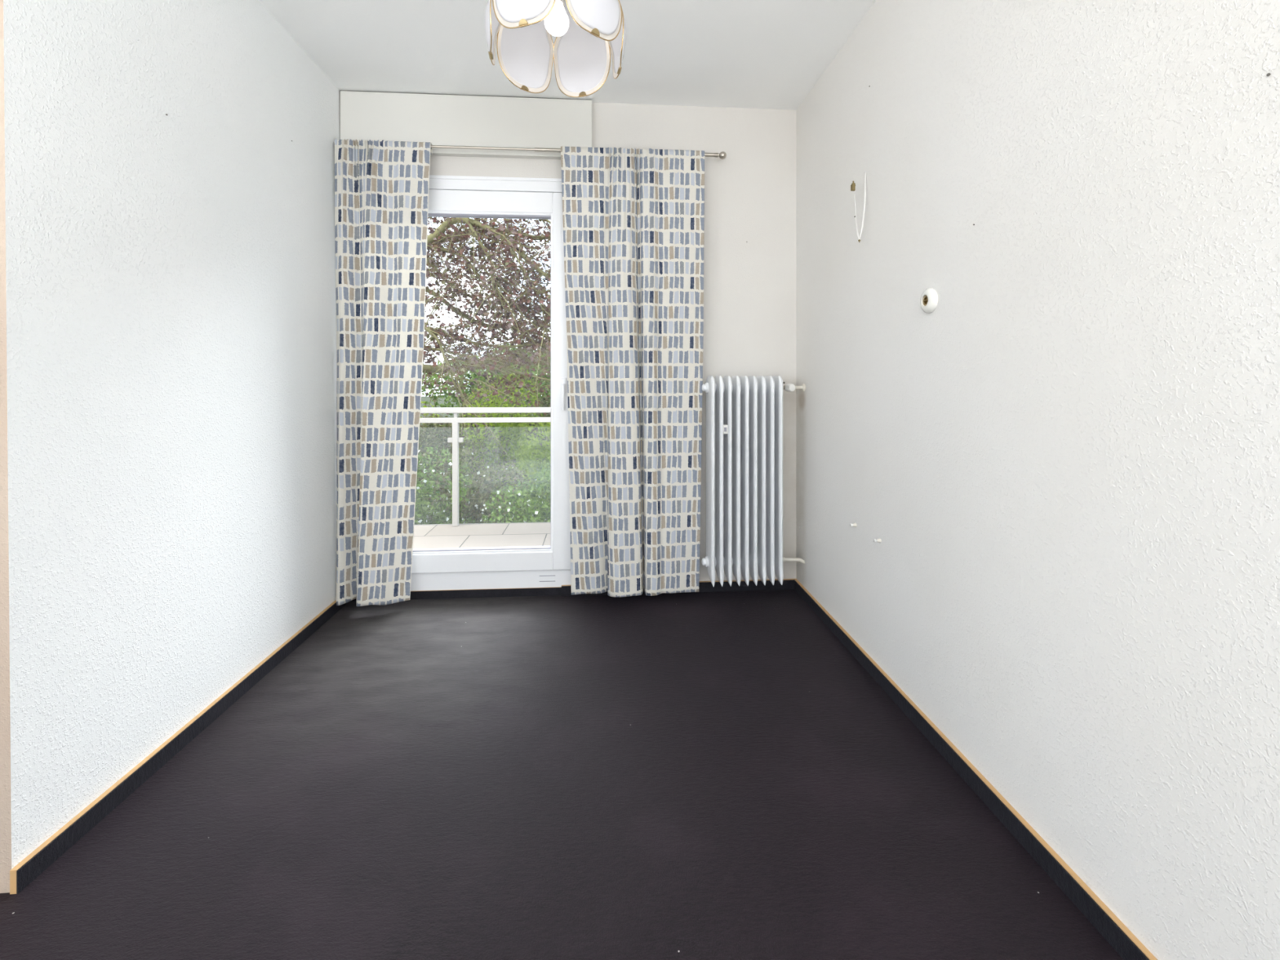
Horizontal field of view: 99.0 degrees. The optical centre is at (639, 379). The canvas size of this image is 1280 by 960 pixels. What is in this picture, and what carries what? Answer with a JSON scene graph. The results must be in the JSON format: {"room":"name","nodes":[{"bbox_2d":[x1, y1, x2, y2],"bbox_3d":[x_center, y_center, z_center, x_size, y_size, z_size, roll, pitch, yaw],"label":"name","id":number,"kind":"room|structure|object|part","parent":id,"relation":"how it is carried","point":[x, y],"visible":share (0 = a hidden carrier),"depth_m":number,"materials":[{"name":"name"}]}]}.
{"room":"empty bedroom","nodes":[
{"label":"empty bedroom","id":0,"kind":"room"},
{"bbox_2d":[0,0,339,893],"bbox_3d":[-1.649,-0.162,1.909,0.522,2.500,1.538,0,0,-4],"label":"wall","id":1,"kind":"structure","parent":0,"point":[168,303],"depth_m":1.52,"materials":[{"name":"white paint"}]},
{"bbox_2d":[9,600,347,893],"bbox_3d":[-1.381,1.063,1.926,0.016,0.050,1.542,0,0,-4],"label":"baseboard","id":2,"kind":"structure","parent":1,"relation":"attached to","point":[32,866],"depth_m":1.48,"materials":[{"name":"brown wood"}]},
{"bbox_2d":[413,522,550,548],"bbox_3d":[-0.462,1.228,3.607,4.800,0.180,1.578,0,0,-4],"label":"floor","id":3,"kind":"structure","parent":0,"point":[508,534],"depth_m":3.99,"materials":[{"name":"tile"}]},
{"bbox_2d":[419,407,550,526],"bbox_3d":[-0.515,0.677,4.334,4.600,0.922,0.050,0,0,-4],"label":"balcony railing","id":4,"kind":"object","parent":3,"relation":"on","point":[455,420],"visible":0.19,"depth_m":4.25,"materials":[{"name":"white metal"}]},
{"bbox_3d":[-1.439,0.697,4.267,0.044,0.882,0.044,0,0,-4],"label":"post","id":5,"kind":"part","parent":4,"relation":"part of","materials":[{"name":"white metal"}]},
{"bbox_3d":[-0.515,0.314,4.334,4.600,0.039,0.036,0,0,-4],"label":"rail","id":6,"kind":"part","parent":4,"relation":"part of","materials":[{"name":"white metal"}]},
{"bbox_3d":[-0.515,0.237,4.334,4.600,0.042,0.050,0,0,-4],"label":"handrail","id":7,"kind":"part","parent":4,"relation":"part of","materials":[{"name":"white metal"}]},
{"bbox_2d":[0,589,1123,959],"bbox_3d":[-1.208,1.148,1.097,4.750,0.120,3.262,0,0,-4],"label":"floor","id":8,"kind":"structure","parent":0,"point":[695,775],"depth_m":1.37,"materials":[{"name":"black carpet"}]},
{"bbox_2d":[258,0,875,110],"bbox_3d":[-1.111,-1.487,-0.235,4.750,0.150,6.492,0,0,-4],"label":"ceiling","id":9,"kind":"structure","parent":0,"point":[748,54],"depth_m":2.31,"materials":[{"name":"paint"}]},
{"bbox_2d":[484,0,626,97],"bbox_3d":[-0.259,-1.194,1.700,0.431,0.431,0.435,0,0,-4],"label":"ceiling lamp","id":10,"kind":"object","parent":9,"relation":"attached to","point":[588,29],"visible":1,"depth_m":1.82,"materials":[{"name":"white glass"}]},
{"bbox_3d":[-0.404,-1.117,1.670,0.136,0.248,0.187,0,0,-12],"label":"petal glass","id":11,"kind":"part","parent":10,"relation":"part of","materials":[{"name":"white glass"}]},
{"bbox_3d":[-0.386,-1.117,1.674,0.142,0.279,0.212,0,0,-12],"label":"petal frame","id":12,"kind":"part","parent":10,"relation":"part of","materials":[{"name":"gold metal"}]},
{"bbox_3d":[-0.306,-1.117,1.560,0.187,0.248,0.136,0,0,18],"label":"petal glass","id":13,"kind":"part","parent":10,"relation":"part of","materials":[{"name":"white glass"}]},
{"bbox_3d":[-0.300,-1.117,1.577,0.212,0.279,0.142,0,0,18],"label":"petal frame","id":14,"kind":"part","parent":10,"relation":"part of","materials":[{"name":"gold metal"}]},
{"bbox_3d":[-0.345,-1.117,1.796,0.212,0.279,0.142,0,0,-42],"label":"petal frame","id":15,"kind":"part","parent":10,"relation":"part of","materials":[{"name":"gold metal"}]},
{"bbox_3d":[-0.357,-1.117,1.810,0.187,0.248,0.136,0,0,-42],"label":"petal glass","id":16,"kind":"part","parent":10,"relation":"part of","materials":[{"name":"white glass"}]},
{"bbox_3d":[-0.259,-1.123,1.700,0.077,0.097,0.077,0,0,-4],"label":"bulb","id":17,"kind":"part","parent":10,"relation":"part of","materials":[{"name":"white glass"}]},
{"bbox_3d":[-0.213,-1.117,1.840,0.187,0.248,0.136,0,0,18],"label":"petal glass","id":18,"kind":"part","parent":10,"relation":"part of","materials":[{"name":"white glass"}]},
{"bbox_3d":[-0.219,-1.117,1.823,0.212,0.279,0.142,0,0,18],"label":"petal frame","id":19,"kind":"part","parent":10,"relation":"part of","materials":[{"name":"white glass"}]},
{"bbox_3d":[-0.173,-1.117,1.604,0.212,0.279,0.142,0,0,-42],"label":"petal frame","id":20,"kind":"part","parent":10,"relation":"part of","materials":[{"name":"gold metal"}]},
{"bbox_3d":[-0.161,-1.117,1.590,0.187,0.248,0.136,0,0,-42],"label":"petal glass","id":21,"kind":"part","parent":10,"relation":"part of","materials":[{"name":"white glass"}]},
{"bbox_3d":[-0.133,-1.117,1.726,0.142,0.279,0.212,0,0,-12],"label":"petal frame","id":22,"kind":"part","parent":10,"relation":"part of","materials":[{"name":"gold metal"}]},
{"bbox_3d":[-0.115,-1.117,1.730,0.136,0.248,0.187,0,0,-12],"label":"petal glass","id":23,"kind":"part","parent":10,"relation":"part of","materials":[{"name":"white glass"}]},
{"bbox_2d":[429,102,795,581],"bbox_3d":[-0.487,-0.162,2.914,3.050,2.500,0.300,0,0,-4],"label":"wall","id":24,"kind":"structure","parent":0,"point":[749,287],"depth_m":2.84,"materials":[{"name":"paint"}]},
{"bbox_2d":[350,586,561,601],"bbox_3d":[-0.912,1.067,2.729,1.032,0.041,0.008,0,0,-4],"label":"baseboard","id":25,"kind":"structure","parent":24,"relation":"attached to","point":[545,591],"depth_m":2.73,"materials":[{"name":"brown wood"}]},
{"bbox_2d":[339,90,591,159],"bbox_3d":[-0.853,-1.264,2.719,1.225,0.294,0.036,0,0,-4],"label":"trim","id":26,"kind":"structure","parent":24,"relation":"attached to","point":[438,119],"depth_m":2.70,"materials":[{"name":"white paint"}]},
{"bbox_2d":[410,174,570,591],"bbox_3d":[-0.854,0.035,2.732,1.123,2.106,0.142,0,0,-4],"label":"door","id":27,"kind":"structure","parent":24,"relation":"in","point":[449,196],"depth_m":2.75,"materials":[{"name":"white plastic"}]},
{"bbox_3d":[-0.383,0.027,2.748,0.030,0.076,0.010,0,0,-4],"label":"rose plate","id":28,"kind":"part","parent":27,"relation":"part of","materials":[{"name":"white plastic"}]},
{"bbox_3d":[-0.381,0.084,2.722,0.019,0.132,0.052,0,0,-4],"label":"lever","id":29,"kind":"part","parent":27,"relation":"part of","materials":[{"name":"white plastic"}]},
{"bbox_2d":[333,142,726,159],"bbox_3d":[-0.513,-1.109,2.707,1.892,0.068,0.110,0,0,-4],"label":"curtain rod","id":30,"kind":"object","parent":24,"relation":"attached to","point":[722,155],"visible":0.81,"depth_m":2.66,"materials":[{"name":"silver metal"}]},
{"bbox_2d":[334,138,432,606],"bbox_3d":[-1.223,-0.046,2.582,0.446,2.197,0.116,0,0,-4],"label":"curtain","id":31,"kind":"object","parent":30,"relation":"hanging from","point":[381,188],"visible":1,"depth_m":2.58,"materials":[{"name":"fabric"}]},
{"bbox_2d":[560,146,704,597],"bbox_3d":[-0.031,-0.048,2.679,0.711,2.194,0.102,0,0,-6],"label":"curtain","id":32,"kind":"object","parent":30,"relation":"hanging from","point":[633,220],"visible":1,"depth_m":2.67,"materials":[{"name":"fabric"}]},
{"bbox_2d":[561,578,794,595],"bbox_3d":[0.202,1.063,2.805,1.201,0.050,0.016,0,0,-4],"label":"baseboard","id":33,"kind":"structure","parent":24,"relation":"attached to","point":[788,584],"depth_m":2.82,"materials":[{"name":"brown wood"}]},
{"bbox_2d":[702,375,805,586],"bbox_3d":[0.569,0.481,2.724,0.526,1.002,0.232,0,0,-4],"label":"radiator","id":34,"kind":"object","parent":24,"relation":"attached to","point":[744,414],"visible":1,"depth_m":2.62,"materials":[{"name":"white metal"}]},
{"bbox_3d":[0.741,0.038,2.700,0.039,0.039,0.049,0,0,-16],"label":"thermostat knob","id":35,"kind":"part","parent":34,"relation":"part of","materials":[{"name":"white plastic"}]},
{"bbox_2d":[795,0,1279,959],"bbox_3d":[1.106,-0.162,-0.124,0.312,2.500,5.992,0,0,-4],"label":"wall","id":36,"kind":"structure","parent":0,"point":[1065,468],"depth_m":1.17,"materials":[{"name":"white paint"}]},
{"bbox_2d":[849,523,857,527],"bbox_3d":[0.847,0.577,2.173,0.024,0.016,0.016,0,0,-4],"label":"plug","id":37,"kind":"object","parent":36,"relation":"attached to","point":[851,524],"visible":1,"depth_m":2.17,"materials":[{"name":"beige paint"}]},
{"bbox_2d":[850,172,866,242],"bbox_3d":[0.838,-0.664,2.085,0.090,0.281,0.037,0,0,-27],"label":"cable","id":38,"kind":"object","parent":36,"relation":"hanging from","point":[853,184],"visible":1,"depth_m":2.07,"materials":[{"name":"white plastic"}]},
{"bbox_2d":[873,537,881,542],"bbox_3d":[0.859,0.582,1.980,0.024,0.016,0.016,0,0,-4],"label":"plug","id":39,"kind":"object","parent":36,"relation":"attached to","point":[875,540],"visible":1,"depth_m":1.98,"materials":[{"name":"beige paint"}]},
{"bbox_2d":[920,288,937,313],"bbox_3d":[0.885,-0.244,1.682,0.020,0.077,0.077,0,0,-4],"label":"rosette","id":40,"kind":"object","parent":36,"relation":"attached to","point":[929,297],"visible":1,"depth_m":1.67,"materials":[{"name":"white plastic"}]},
{"bbox_2d":[793,578,1157,959],"bbox_3d":[0.978,1.063,-0.033,0.016,0.050,5.793,0,0,-3],"label":"baseboard","id":41,"kind":"structure","parent":36,"relation":"attached to","point":[1124,942],"depth_m":1.33,"materials":[{"name":"brown wood"}]},
{"label":"outside","id":42,"kind":"structure","parent":0,"visible":0},
{"bbox_2d":[415,395,550,523],"bbox_3d":[-2.504,2.132,34.509,60.000,0.634,60.000,0,0,-4],"label":"ground","id":43,"kind":"structure","parent":42,"point":[423,398],"depth_m":32.20,"materials":[{"name":"green plant"}]},
{"bbox_2d":[422,362,432,386],"bbox_3d":[-10.790,0.330,19.137,6.325,3.874,3.898,0,0,-4],"label":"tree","id":44,"kind":"object","parent":43,"relation":"on","point":[423,362],"visible":0.02,"depth_m":20.32,"materials":[{"name":"green plant"}]},
{"bbox_2d":[416,401,447,523],"bbox_3d":[-3.742,1.263,8.556,1.430,2.364,1.017,0,0,32],"label":"shrub","id":45,"kind":"object","parent":43,"relation":"on","point":[424,414],"visible":0.02,"depth_m":8.49,"materials":[{"name":"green plant"}]},
{"bbox_2d":[413,444,475,524],"bbox_3d":[-2.594,1.589,6.156,1.554,1.715,1.201,0,0,-4],"label":"shrub","id":46,"kind":"object","parent":43,"relation":"on","point":[421,503],"visible":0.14,"depth_m":6.09,"materials":[{"name":"green plant"}]},
{"bbox_2d":[414,413,516,522],"bbox_3d":[-2.582,1.456,7.805,1.579,1.981,1.345,0,0,-4],"label":"shrub","id":47,"kind":"object","parent":43,"relation":"on","point":[441,441],"visible":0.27,"depth_m":7.71,"materials":[{"name":"green plant"}]},
{"bbox_2d":[432,446,534,524],"bbox_3d":[-1.925,1.647,6.684,1.542,1.605,1.088,0,0,20],"label":"shrub","id":48,"kind":"object","parent":43,"relation":"on","point":[476,503],"visible":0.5,"depth_m":6.62,"materials":[{"name":"green plant"}]},
{"bbox_2d":[420,217,550,469],"bbox_3d":[-2.229,-0.635,7.449,6.592,6.265,4.104,0,0,-4],"label":"tree","id":49,"kind":"object","parent":43,"relation":"on","point":[477,229],"visible":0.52,"depth_m":6.96,"materials":[{"name":"brown plant"}]},
{"bbox_2d":[421,342,549,427],"bbox_3d":[-6.223,0.291,23.748,6.525,3.989,3.816,0,0,-4],"label":"tree","id":50,"kind":"object","parent":43,"relation":"on","point":[473,375],"visible":0.06,"depth_m":22.81,"materials":[{"name":"green plant"}]},
{"bbox_2d":[444,374,528,497],"bbox_3d":[-2.909,1.172,10.119,1.746,2.547,1.098,0,0,-4],"label":"shrub","id":51,"kind":"object","parent":43,"relation":"on","point":[472,428],"visible":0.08,"depth_m":10.16,"materials":[{"name":"green plant"}]},
{"bbox_2d":[448,366,539,519],"bbox_3d":[-2.429,1.089,9.031,1.590,2.715,1.206,0,0,-4],"label":"shrub","id":52,"kind":"object","parent":43,"relation":"on","point":[506,427],"visible":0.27,"depth_m":8.84,"materials":[{"name":"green plant"}]},
{"bbox_2d":[480,457,550,523],"bbox_3d":[-1.076,1.671,6.345,1.398,1.555,1.294,0,0,-4],"label":"shrub","id":53,"kind":"object","parent":43,"relation":"on","point":[540,512],"visible":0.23,"depth_m":6.04,"materials":[{"name":"green plant"}]},
{"bbox_2d":[492,348,550,431],"bbox_3d":[-2.228,0.484,19.876,6.245,3.586,3.511,0,0,-12],"label":"tree","id":54,"kind":"object","parent":43,"relation":"on","point":[544,383],"visible":0.04,"depth_m":18.64,"materials":[{"name":"green plant"}]},
{"bbox_2d":[509,413,550,522],"bbox_3d":[-1.312,1.424,7.645,1.000,2.055,1.126,0,0,-4],"label":"shrub","id":55,"kind":"object","parent":43,"relation":"on","point":[531,468],"visible":0.3,"depth_m":7.45,"materials":[{"name":"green plant"}]},
{"bbox_2d":[520,386,550,467],"bbox_3d":[-1.265,1.109,9.255,1.538,2.669,1.253,0,0,-4],"label":"shrub","id":56,"kind":"object","parent":43,"relation":"on","point":[544,399],"visible":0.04,"depth_m":9.15,"materials":[{"name":"green plant"}]}
]}

